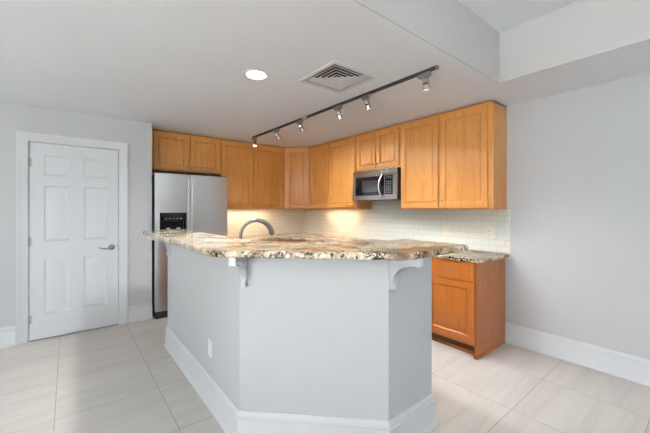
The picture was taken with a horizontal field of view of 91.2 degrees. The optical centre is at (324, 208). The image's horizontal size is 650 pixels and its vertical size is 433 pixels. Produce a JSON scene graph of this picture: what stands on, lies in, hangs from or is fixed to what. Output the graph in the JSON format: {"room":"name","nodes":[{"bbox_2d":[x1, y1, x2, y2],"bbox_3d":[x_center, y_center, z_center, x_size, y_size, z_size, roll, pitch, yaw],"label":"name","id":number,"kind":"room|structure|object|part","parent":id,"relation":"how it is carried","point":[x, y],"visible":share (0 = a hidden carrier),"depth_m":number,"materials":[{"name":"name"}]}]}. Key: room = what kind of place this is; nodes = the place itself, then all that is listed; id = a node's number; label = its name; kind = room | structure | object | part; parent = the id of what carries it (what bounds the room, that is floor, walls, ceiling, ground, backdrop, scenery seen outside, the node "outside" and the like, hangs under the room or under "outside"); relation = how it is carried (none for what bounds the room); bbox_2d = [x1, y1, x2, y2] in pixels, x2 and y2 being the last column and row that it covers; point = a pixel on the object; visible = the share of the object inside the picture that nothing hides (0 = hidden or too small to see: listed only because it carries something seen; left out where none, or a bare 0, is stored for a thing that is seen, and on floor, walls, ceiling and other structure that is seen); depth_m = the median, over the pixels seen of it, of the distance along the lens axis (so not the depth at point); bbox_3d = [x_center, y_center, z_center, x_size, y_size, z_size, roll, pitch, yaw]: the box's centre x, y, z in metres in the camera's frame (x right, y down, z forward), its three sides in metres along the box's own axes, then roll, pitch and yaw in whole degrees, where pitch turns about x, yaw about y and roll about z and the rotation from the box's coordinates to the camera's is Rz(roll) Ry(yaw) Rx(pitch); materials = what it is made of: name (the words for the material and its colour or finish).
{"room":"kitchen","nodes":[
{"label":"kitchen","id":0,"kind":"room"},
{"bbox_2d":[0,101,151,327],"bbox_3d":[-4.887,0.158,2.347,6.294,2.442,0.866,0,0,-39],"label":"wall","id":1,"kind":"structure","parent":0,"point":[14,117],"depth_m":3.56,"materials":[{"name":"grey paint"}]},
{"bbox_2d":[0,325,15,348],"bbox_3d":[-5.084,1.279,1.614,5.067,0.200,0.028,0,0,-39],"label":"baseboard","id":2,"kind":"structure","parent":1,"relation":"attached to","point":[7,334],"depth_m":3.17,"materials":[{"name":"white paint"}]},
{"bbox_2d":[16,131,127,344],"bbox_3d":[-2.764,0.299,3.543,0.961,2.159,0.160,0,0,-39],"label":"door","id":3,"kind":"structure","parent":1,"relation":"in","point":[72,192],"depth_m":3.49,"materials":[{"name":"white paint"}]},
{"bbox_2d":[128,303,151,323],"bbox_3d":[-2.257,1.279,3.895,0.256,0.200,0.028,0,0,-39],"label":"baseboard","id":4,"kind":"structure","parent":1,"relation":"attached to","point":[142,312],"depth_m":3.89,"materials":[{"name":"white paint"}]},
{"bbox_2d":[152,129,219,175],"bbox_3d":[-2.031,-0.779,4.588,0.955,0.540,0.362,0,0,-39],"label":"upper cabinet","id":5,"kind":"object","parent":1,"relation":"attached to","point":[172,152],"visible":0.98,"depth_m":4.46,"materials":[{"name":"brown wood"}]},
{"bbox_3d":[-2.100,-0.773,4.353,0.440,0.484,0.022,0,0,-39],"label":"door","id":6,"kind":"part","parent":5,"relation":"part of","materials":[{"name":"brown wood"}]},
{"bbox_3d":[-1.746,-0.773,4.638,0.413,0.484,0.022,0,0,-39],"label":"door","id":7,"kind":"part","parent":5,"relation":"part of","materials":[{"name":"brown wood"}]},
{"bbox_2d":[168,244,431,420],"bbox_3d":[-0.596,0.820,2.352,2.546,1.119,0.772,0,0,29],"label":"wall","id":8,"kind":"structure","parent":0,"point":[314,337],"depth_m":1.83,"materials":[{"name":"grey paint"}]},
{"bbox_2d":[148,236,170,254],"bbox_3d":[-1.584,0.355,3.045,0.196,0.196,0.038,0,0,-39],"label":"corbel","id":9,"kind":"object","parent":8,"relation":"attached to","point":[168,245],"visible":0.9,"depth_m":3.07,"materials":[{"name":"white paint"}]},
{"bbox_3d":[-1.584,0.348,3.045,0.160,0.122,0.036,0,0,-39],"label":"moulding","id":10,"kind":"part","parent":9,"relation":"part of","materials":[{"name":"white paint"}]},
{"bbox_2d":[208,338,211,357],"bbox_3d":[-0.808,0.979,2.232,0.009,0.118,0.074,0,0,-39],"label":"outlet","id":11,"kind":"object","parent":8,"relation":"attached to","point":[209,340],"visible":1,"depth_m":2.22,"materials":[{"name":"white plastic"}]},
{"bbox_2d":[229,258,247,287],"bbox_3d":[-0.475,0.355,1.756,0.038,0.196,0.196,0,0,6],"label":"corbel","id":12,"kind":"object","parent":8,"relation":"attached to","point":[241,263],"visible":0.94,"depth_m":1.80,"materials":[{"name":"white paint"}]},
{"bbox_3d":[-0.475,0.348,1.756,0.036,0.122,0.160,0,0,6],"label":"moulding","id":13,"kind":"part","parent":12,"relation":"part of","materials":[{"name":"white paint"}]},
{"bbox_2d":[164,325,437,432],"bbox_3d":[-0.597,1.279,2.345,2.622,0.200,0.825,0,0,28],"label":"baseboard","id":14,"kind":"structure","parent":8,"relation":"attached to","point":[420,417],"depth_m":1.87,"materials":[{"name":"white paint"}]},
{"bbox_2d":[143,229,467,259],"bbox_3d":[-0.612,0.239,2.317,2.967,0.036,1.115,0,0,28],"label":"countertop","id":15,"kind":"structure","parent":8,"relation":"on","point":[207,244],"depth_m":1.80,"materials":[{"name":"stone"}]},
{"bbox_2d":[389,258,422,290],"bbox_3d":[0.429,0.355,1.702,0.038,0.196,0.196,0,0,-39],"label":"corbel","id":16,"kind":"object","parent":8,"relation":"attached to","point":[396,266],"visible":0.9,"depth_m":1.73,"materials":[{"name":"white paint"}]},
{"bbox_3d":[0.429,0.348,1.702,0.036,0.122,0.160,0,0,-39],"label":"moulding","id":17,"kind":"part","parent":16,"relation":"part of","materials":[{"name":"white paint"}]},
{"bbox_2d":[0,0,649,147],"bbox_3d":[-0.935,-1.325,-0.396,9.600,0.523,10.100,0,0,-39],"label":"ceiling","id":18,"kind":"structure","parent":0,"point":[180,64],"depth_m":2.42,"materials":[{"name":"paint"}]},
{"bbox_2d":[105,63,116,68],"bbox_3d":[-1.593,-1.060,2.369,0.080,0.006,0.080,0,0,-39],"label":"sprinkler cover","id":19,"kind":"object","parent":18,"relation":"attached to","point":[109,65],"visible":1,"depth_m":2.35,"materials":[{"name":"paint"}]},
{"bbox_2d":[242,69,269,80],"bbox_3d":[-0.548,-1.059,2.538,0.224,0.006,0.224,0,0,-39],"label":"recessed light","id":20,"kind":"object","parent":18,"relation":"in","point":[251,74],"visible":1,"depth_m":2.53,"materials":[{"name":"white plastic"}]},
{"bbox_2d":[298,60,377,93],"bbox_3d":[0.101,-1.164,2.610,0.466,0.218,0.466,0,0,-39],"label":"ceiling vent","id":21,"kind":"object","parent":18,"relation":"in","point":[335,76],"visible":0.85,"depth_m":2.66,"materials":[{"name":"white metal"}]},
{"bbox_2d":[252,65,438,137],"bbox_3d":[-0.116,-1.049,3.549,0.044,0.027,3.042,0,0,-39],"label":"track rail","id":22,"kind":"object","parent":18,"relation":"attached to","point":[435,67],"visible":0.89,"depth_m":2.99,"materials":[{"name":"metal"}]},
{"bbox_2d":[252,137,256,146],"bbox_3d":[-1.037,-0.973,4.681,0.069,0.134,0.104,0,0,-39],"label":"track spotlight","id":23,"kind":"object","parent":22,"relation":"attached to","point":[254,139],"visible":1,"depth_m":4.66,"materials":[{"name":"silver metal"}]},
{"bbox_2d":[274,129,280,139],"bbox_3d":[-0.629,-0.973,4.201,0.086,0.132,0.104,0,0,-39],"label":"track spotlight","id":24,"kind":"object","parent":22,"relation":"attached to","point":[276,131],"visible":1,"depth_m":4.17,"materials":[{"name":"silver metal"}]},
{"bbox_2d":[296,120,304,131],"bbox_3d":[-0.289,-0.974,3.781,0.087,0.132,0.104,0,0,-39],"label":"track spotlight","id":25,"kind":"object","parent":22,"relation":"attached to","point":[299,122],"visible":1,"depth_m":3.75,"materials":[{"name":"silver metal"}]},
{"bbox_2d":[334,105,342,118],"bbox_3d":[0.139,-0.973,3.247,0.077,0.134,0.104,0,0,-39],"label":"track spotlight","id":26,"kind":"object","parent":22,"relation":"attached to","point":[338,108],"visible":1,"depth_m":3.22,"materials":[{"name":"silver metal"}]},
{"bbox_2d":[361,94,371,109],"bbox_3d":[0.386,-0.973,2.938,0.072,0.133,0.104,0,0,-39],"label":"track spotlight","id":27,"kind":"object","parent":22,"relation":"attached to","point":[367,97],"visible":1,"depth_m":2.91,"materials":[{"name":"silver metal"}]},
{"bbox_2d":[418,71,430,90],"bbox_3d":[0.769,-0.974,2.457,0.061,0.132,0.104,0,0,-39],"label":"track spotlight","id":28,"kind":"object","parent":22,"relation":"attached to","point":[424,77],"visible":1,"depth_m":2.43,"materials":[{"name":"silver metal"}]},
{"bbox_2d":[0,315,649,432],"bbox_3d":[-0.935,1.439,-0.396,9.600,0.120,10.100,0,0,-39],"label":"floor","id":29,"kind":"structure","parent":0,"point":[123,378],"depth_m":2.37,"materials":[{"name":"tile"}]},
{"bbox_2d":[152,173,226,318],"bbox_3d":[-1.919,0.462,4.426,0.914,1.810,0.700,0,0,-39],"label":"refrigerator","id":30,"kind":"object","parent":29,"relation":"on","point":[179,201],"visible":0.48,"depth_m":4.07,"materials":[{"name":"silver metal"}]},
{"bbox_3d":[-1.941,0.419,4.042,0.396,1.710,0.062,0,0,-39],"label":"freezer door","id":31,"kind":"part","parent":30,"relation":"part of","materials":[{"name":"silver metal"}]},
{"bbox_3d":[-1.932,0.224,4.043,0.312,0.340,0.060,0,0,-39],"label":"dispenser panel","id":32,"kind":"part","parent":30,"relation":"part of","materials":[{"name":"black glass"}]},
{"bbox_3d":[-1.774,0.399,4.125,0.022,1.620,0.050,0,0,-39],"label":"handle","id":33,"kind":"part","parent":30,"relation":"part of","materials":[{"name":"metal"}]},
{"bbox_3d":[-1.741,0.399,4.152,0.022,1.620,0.050,0,0,-39],"label":"handle","id":34,"kind":"part","parent":30,"relation":"part of","materials":[{"name":"metal"}]},
{"bbox_3d":[-1.580,0.419,4.332,0.506,1.710,0.064,0,0,-39],"label":"fridge door","id":35,"kind":"part","parent":30,"relation":"part of","materials":[{"name":"silver metal"}]},
{"bbox_2d":[278,240,304,241],"bbox_3d":[-0.486,0.937,5.478,0.918,0.884,0.918,0,0,-39],"label":"base cabinet","id":36,"kind":"object","parent":29,"relation":"on","point":[278,240],"visible":0.14,"depth_m":5.04,"materials":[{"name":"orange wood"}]},
{"bbox_2d":[233,233,365,241],"bbox_3d":[-0.536,0.480,4.884,1.744,0.030,1.782,0,0,-39],"label":"countertop","id":37,"kind":"structure","parent":36,"relation":"on","point":[290,236],"depth_m":5.09,"materials":[{"name":"stone"}]},
{"bbox_2d":[343,239,387,241],"bbox_3d":[0.659,0.906,4.206,0.714,0.906,0.762,0,0,-39],"label":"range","id":38,"kind":"object","parent":29,"relation":"on","point":[366,240],"visible":0.13,"depth_m":4.49,"materials":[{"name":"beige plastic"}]},
{"bbox_2d":[432,257,504,359],"bbox_3d":[1.271,0.937,3.501,0.668,0.884,1.092,0,0,-39],"label":"base cabinet","id":39,"kind":"object","parent":29,"relation":"on","point":[468,298],"visible":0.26,"depth_m":3.07,"materials":[{"name":"orange wood"}]},
{"bbox_3d":[1.214,0.591,3.105,0.022,0.160,0.494,0,0,-39],"label":"drawer","id":40,"kind":"part","parent":39,"relation":"part of","materials":[{"name":"orange wood"}]},
{"bbox_3d":[1.214,0.967,3.105,0.022,0.555,0.494,0,0,-39],"label":"door","id":41,"kind":"part","parent":39,"relation":"part of","materials":[{"name":"orange wood"}]},
{"bbox_3d":[1.274,1.366,3.504,0.603,0.026,1.092,0,0,-39],"label":"shoe moulding","id":42,"kind":"part","parent":39,"relation":"part of","materials":[{"name":"orange wood"}]},
{"bbox_2d":[432,250,510,262],"bbox_3d":[1.292,0.480,3.492,0.649,0.030,1.133,0,0,-39],"label":"countertop","id":43,"kind":"structure","parent":39,"relation":"on","point":[474,256],"depth_m":3.14,"materials":[{"name":"stone"}]},
{"bbox_3d":[1.619,1.327,3.111,0.616,0.105,0.020,0,0,-39],"label":"panel","id":44,"kind":"part","parent":39,"relation":"part of","materials":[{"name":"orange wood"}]},
{"bbox_3d":[-0.437,0.937,2.702,0.894,0.884,2.184,0,0,-39],"label":"cabinet","id":45,"kind":"object","parent":29,"relation":"on","visible":0},
{"bbox_3d":[-0.437,0.480,2.704,0.899,0.030,2.190,0,0,-39],"label":"countertop","id":46,"kind":"structure","parent":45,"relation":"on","visible":0},
{"bbox_2d":[239,218,274,238],"bbox_3d":[-0.571,0.273,2.619,0.307,0.384,0.119,0,0,-21],"label":"faucet","id":47,"kind":"object","parent":46,"relation":"on","point":[269,227],"visible":0.66,"depth_m":2.59,"materials":[{"name":"silver metal"}]},
{"bbox_2d":[331,72,649,359],"bbox_3d":[2.684,0.158,2.525,0.300,2.442,10.100,0,0,-39],"label":"wall","id":48,"kind":"structure","parent":0,"point":[577,268],"depth_m":2.80,"materials":[{"name":"grey paint"}]},
{"bbox_2d":[308,135,371,208],"bbox_3d":[0.191,-0.521,5.083,0.362,1.056,1.163,0,0,-39],"label":"upper cabinet","id":49,"kind":"object","parent":48,"relation":"attached to","point":[332,164],"visible":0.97,"depth_m":4.91,"materials":[{"name":"brown wood"}]},
{"bbox_3d":[-0.104,-0.511,5.225,0.022,1.008,0.501,0,0,-39],"label":"door","id":50,"kind":"part","parent":49,"relation":"part of","materials":[{"name":"brown wood"}]},
{"bbox_3d":[0.252,-0.511,4.784,0.022,1.008,0.588,0,0,-39],"label":"door","id":51,"kind":"part","parent":49,"relation":"part of","materials":[{"name":"brown wood"}]},
{"bbox_2d":[227,200,509,253],"bbox_3d":[0.061,-0.023,4.146,1.745,0.976,3.683,0,0,-39],"label":"tile backsplash","id":52,"kind":"structure","parent":48,"relation":"attached to","point":[386,220],"depth_m":4.47,"materials":[{"name":"white tile"}]},
{"bbox_2d":[238,220,241,227],"bbox_3d":[-1.411,0.259,5.305,0.074,0.118,0.009,0,0,-39],"label":"outlet","id":53,"kind":"object","parent":52,"relation":"attached to","point":[239,221],"visible":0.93,"depth_m":5.30,"materials":[{"name":"beige plastic"}]},
{"bbox_2d":[444,225,448,234],"bbox_3d":[1.447,0.258,3.795,0.009,0.118,0.074,0,0,-39],"label":"outlet","id":54,"kind":"object","parent":52,"relation":"attached to","point":[446,227],"visible":1,"depth_m":3.79,"materials":[{"name":"beige plastic"}]},
{"bbox_2d":[486,227,492,238],"bbox_3d":[1.760,0.263,3.407,0.009,0.118,0.074,0,0,-39],"label":"outlet","id":55,"kind":"object","parent":52,"relation":"attached to","point":[489,231],"visible":1,"depth_m":3.40,"materials":[{"name":"beige plastic"}]},
{"bbox_2d":[356,124,400,171],"bbox_3d":[0.799,-0.781,4.329,0.362,0.535,0.770,0,0,-39],"label":"upper cabinet","id":56,"kind":"object","parent":48,"relation":"attached to","point":[379,148],"visible":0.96,"depth_m":4.19,"materials":[{"name":"brown wood"}]},
{"bbox_3d":[0.568,-0.776,4.392,0.022,0.477,0.350,0,0,-39],"label":"door","id":57,"kind":"part","parent":56,"relation":"part of","materials":[{"name":"brown wood"}]},
{"bbox_2d":[353,167,400,200],"bbox_3d":[0.761,-0.308,4.287,0.453,0.402,0.762,0,0,-39],"label":"microwave","id":58,"kind":"object","parent":56,"relation":"attached to","point":[384,184],"visible":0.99,"depth_m":4.13,"materials":[{"name":"silver metal"}]},
{"bbox_3d":[0.583,-0.270,4.269,0.028,0.317,0.566,0,0,-39],"label":"door frame","id":59,"kind":"part","parent":58,"relation":"part of","materials":[{"name":"silver metal"}]},
{"bbox_3d":[0.699,-0.283,4.051,0.063,0.294,0.021,0,0,-18],"label":"handle","id":60,"kind":"part","parent":58,"relation":"part of","materials":[{"name":"metal"}]},
{"bbox_3d":[0.823,-0.270,3.971,0.028,0.317,0.192,0,0,-39],"label":"panel frame","id":61,"kind":"part","parent":58,"relation":"part of","materials":[{"name":"silver metal"}]},
{"bbox_3d":[0.807,-0.776,4.097,0.022,0.477,0.366,0,0,-39],"label":"door","id":62,"kind":"part","parent":56,"relation":"part of","materials":[{"name":"brown wood"}]},
{"bbox_2d":[400,100,506,208],"bbox_3d":[1.388,-0.521,3.599,0.362,1.056,1.102,0,0,-39],"label":"upper cabinet","id":63,"kind":"object","parent":48,"relation":"attached to","point":[454,159],"visible":1,"depth_m":3.35,"materials":[{"name":"brown wood"}]},
{"bbox_3d":[1.101,-0.511,3.732,0.022,1.008,0.500,0,0,-39],"label":"door","id":64,"kind":"part","parent":63,"relation":"part of","materials":[{"name":"brown wood"}]},
{"bbox_3d":[1.436,-0.511,3.318,0.022,1.008,0.508,0,0,-39],"label":"door","id":65,"kind":"part","parent":63,"relation":"part of","materials":[{"name":"brown wood"}]},
{"bbox_2d":[505,322,649,386],"bbox_3d":[3.699,1.279,1.006,0.028,0.200,5.860,0,0,-39],"label":"baseboard","id":66,"kind":"structure","parent":48,"relation":"attached to","point":[632,368],"depth_m":2.79,"materials":[{"name":"white paint"}]},
{"bbox_2d":[353,0,649,82],"bbox_3d":[0.011,-1.274,-2.109,8.321,0.423,5.646,0,0,-39],"label":"soffit","id":67,"kind":"structure","parent":0,"point":[581,29],"depth_m":2.26,"materials":[{"name":"paint"}]},
{"bbox_2d":[459,0,578,32],"bbox_3d":[-0.011,-1.536,-2.324,8.615,0.100,5.940,0,0,-39],"label":"ceiling","id":68,"kind":"structure","parent":0,"point":[502,15],"depth_m":2.38,"materials":[{"name":"paint"}]},
{"bbox_3d":[-1.564,0.158,5.394,2.706,2.442,0.300,0,0,-39],"label":"wall","id":69,"kind":"structure","parent":0,"visible":0},
{"bbox_2d":[215,139,284,208],"bbox_3d":[-1.218,-0.521,5.245,1.131,1.056,0.362,0,0,-39],"label":"upper cabinet","id":70,"kind":"object","parent":69,"relation":"attached to","point":[255,176],"visible":0.88,"depth_m":5.12,"materials":[{"name":"brown wood"}]},
{"bbox_3d":[-1.363,-0.511,4.948,0.501,1.008,0.022,0,0,-39],"label":"door","id":71,"kind":"part","parent":70,"relation":"part of","materials":[{"name":"brown wood"}]},
{"bbox_3d":[-0.941,-0.511,5.289,0.540,1.008,0.022,0,0,-39],"label":"door","id":72,"kind":"part","parent":70,"relation":"part of","materials":[{"name":"brown wood"}]},
{"bbox_2d":[285,147,308,208],"bbox_3d":[-0.463,-0.521,5.696,0.608,1.056,0.608,0,0,-39],"label":"upper cabinet","id":73,"kind":"object","parent":69,"relation":"attached to","point":[296,158],"visible":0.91,"depth_m":5.46,"materials":[{"name":"brown wood"}]}
]}

